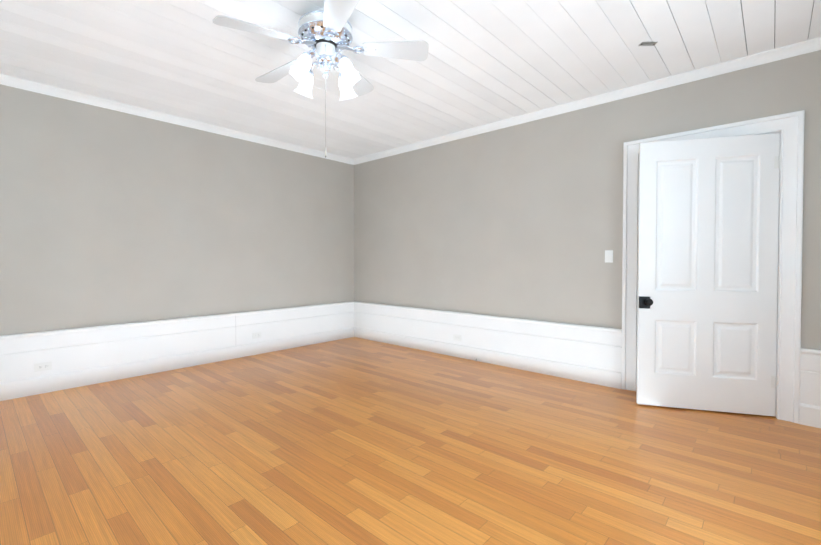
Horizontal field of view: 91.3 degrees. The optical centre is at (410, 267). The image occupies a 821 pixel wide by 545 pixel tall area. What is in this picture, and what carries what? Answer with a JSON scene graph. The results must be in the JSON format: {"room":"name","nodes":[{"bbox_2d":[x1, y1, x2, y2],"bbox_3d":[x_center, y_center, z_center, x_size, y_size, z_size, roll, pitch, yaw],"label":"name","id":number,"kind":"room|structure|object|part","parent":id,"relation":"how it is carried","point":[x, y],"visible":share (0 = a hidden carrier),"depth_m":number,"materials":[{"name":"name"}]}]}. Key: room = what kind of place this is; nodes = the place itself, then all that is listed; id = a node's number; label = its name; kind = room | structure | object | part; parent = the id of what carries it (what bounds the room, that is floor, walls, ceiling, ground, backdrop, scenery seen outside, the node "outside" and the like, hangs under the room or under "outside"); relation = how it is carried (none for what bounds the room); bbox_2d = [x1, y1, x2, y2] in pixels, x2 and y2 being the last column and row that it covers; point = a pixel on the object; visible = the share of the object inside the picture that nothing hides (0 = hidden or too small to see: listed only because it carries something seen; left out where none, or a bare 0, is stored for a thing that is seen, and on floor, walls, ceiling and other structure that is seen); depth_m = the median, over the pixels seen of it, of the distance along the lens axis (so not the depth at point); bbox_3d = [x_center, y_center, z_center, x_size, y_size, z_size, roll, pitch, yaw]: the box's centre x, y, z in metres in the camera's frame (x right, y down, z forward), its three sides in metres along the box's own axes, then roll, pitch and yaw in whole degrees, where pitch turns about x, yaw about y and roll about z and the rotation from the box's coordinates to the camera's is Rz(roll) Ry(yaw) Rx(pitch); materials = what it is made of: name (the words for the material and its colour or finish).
{"room":"empty bedroom","nodes":[
{"label":"empty bedroom","id":0,"kind":"room"},
{"bbox_2d":[0,84,353,335],"bbox_3d":[-2.660,-0.279,4.405,0.160,2.770,5.140,1,1,42],"label":"wall","id":1,"kind":"structure","parent":0,"point":[110,217],"depth_m":4.21,"materials":[{"name":"grey paint"}]},
{"bbox_2d":[0,302,351,400],"bbox_3d":[-2.566,0.833,4.379,0.041,0.547,5.080,1,1,42],"label":"baseboard","id":2,"kind":"structure","parent":1,"relation":"attached to","point":[80,357],"depth_m":4.20,"materials":[{"name":"white wood"}]},
{"bbox_2d":[34,361,51,371],"bbox_3d":[-3.278,0.884,3.581,0.009,0.072,0.118,1,1,42],"label":"electrical outlet","id":3,"kind":"object","parent":2,"relation":"attached to","point":[44,366],"visible":1,"depth_m":3.58,"materials":[{"name":"white plastic"}]},
{"bbox_2d":[252,332,260,338],"bbox_3d":[-1.938,0.857,5.066,0.009,0.072,0.118,1,1,42],"label":"electrical outlet","id":4,"kind":"object","parent":2,"relation":"attached to","point":[256,335],"visible":1,"depth_m":5.06,"materials":[{"name":"white plastic"}]},
{"bbox_2d":[0,74,351,163],"bbox_3d":[-2.586,-1.598,4.308,0.050,0.076,5.010,1,1,42],"label":"crown molding","id":5,"kind":"structure","parent":1,"relation":"attached to","point":[6,80],"depth_m":4.17,"materials":[{"name":"white wood"}]},
{"bbox_2d":[0,337,820,544],"bbox_3d":[-0.017,1.191,2.986,6.020,0.120,6.860,1,1,42],"label":"floor","id":6,"kind":"structure","parent":0,"point":[353,441],"depth_m":2.36,"materials":[{"name":"brown wood"}]},
{"bbox_2d":[0,0,820,158],"bbox_3d":[-0.017,-1.689,2.937,6.020,0.160,6.860,1,1,42],"label":"ceiling","id":7,"kind":"structure","parent":0,"point":[485,62],"depth_m":3.04,"materials":[{"name":"white wood"}]},
{"bbox_2d":[212,0,428,156],"bbox_3d":[-0.575,-1.148,2.576,1.257,0.910,1.264,1,1,42],"label":"fan","id":8,"kind":"object","parent":7,"relation":"hanging from","point":[325,33],"depth_m":2.51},
{"bbox_3d":[-0.542,-1.209,2.571,0.428,0.161,0.428,0,1,-11],"label":"fan shade","id":9,"kind":"part","parent":8,"relation":"part of","materials":[{"name":"white glass"}]},
{"bbox_2d":[639,42,656,45],"bbox_3d":[1.707,-1.607,2.885,0.110,0.006,0.052,0,1,1],"label":"ceiling plate","id":10,"kind":"object","parent":7,"relation":"attached to","point":[647,43],"visible":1,"depth_m":2.88,"materials":[{"name":"metal"}]},
{"bbox_2d":[354,50,820,349],"bbox_3d":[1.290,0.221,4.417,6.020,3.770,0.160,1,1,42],"label":"wall","id":11,"kind":"structure","parent":0,"point":[523,221],"depth_m":4.22,"materials":[{"name":"grey paint"}]},
{"bbox_2d":[352,301,621,388],"bbox_3d":[0.549,0.823,4.961,3.765,0.547,0.041,1,1,42],"label":"baseboard","id":12,"kind":"structure","parent":11,"relation":"attached to","point":[589,354],"depth_m":4.50,"materials":[{"name":"white wood"}]},
{"bbox_2d":[453,334,460,340],"bbox_3d":[0.573,0.861,4.932,0.118,0.072,0.009,1,1,42],"label":"electrical outlet","id":13,"kind":"object","parent":12,"relation":"attached to","point":[456,337],"visible":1,"depth_m":4.93,"materials":[{"name":"white plastic"}]},
{"bbox_2d":[352,37,820,164],"bbox_3d":[1.220,-1.598,4.308,5.700,0.076,0.050,1,1,42],"label":"crown molding","id":14,"kind":"structure","parent":11,"relation":"attached to","point":[788,51],"depth_m":3.62,"materials":[{"name":"white wood"}]},
{"bbox_2d":[605,250,612,262],"bbox_3d":[1.866,-0.105,3.776,0.070,0.115,0.010,1,1,42],"label":"light switch","id":15,"kind":"object","parent":11,"relation":"attached to","point":[608,256],"visible":1,"depth_m":3.77,"materials":[{"name":"white plastic"}]},
{"bbox_2d":[636,133,780,415],"bbox_3d":[2.305,0.058,3.142,0.937,2.116,0.190,0,1,16],"label":"door","id":16,"kind":"structure","parent":11,"relation":"in","point":[708,210],"depth_m":3.12,"materials":[{"name":"white wood"}]},
{"bbox_2d":[621,110,804,423],"bbox_3d":[2.442,-0.006,3.353,1.180,2.260,0.190,1,1,42],"label":"door frame","id":17,"kind":"structure","parent":11,"relation":"attached to","point":[790,126],"depth_m":2.97,"materials":[{"name":"white wood"}]},
{"bbox_2d":[799,348,820,427],"bbox_3d":[3.057,0.862,2.696,0.635,0.547,0.041,1,1,42],"label":"baseboard","id":18,"kind":"structure","parent":11,"relation":"attached to","point":[810,359],"depth_m":2.87,"materials":[{"name":"white wood"}]}
]}

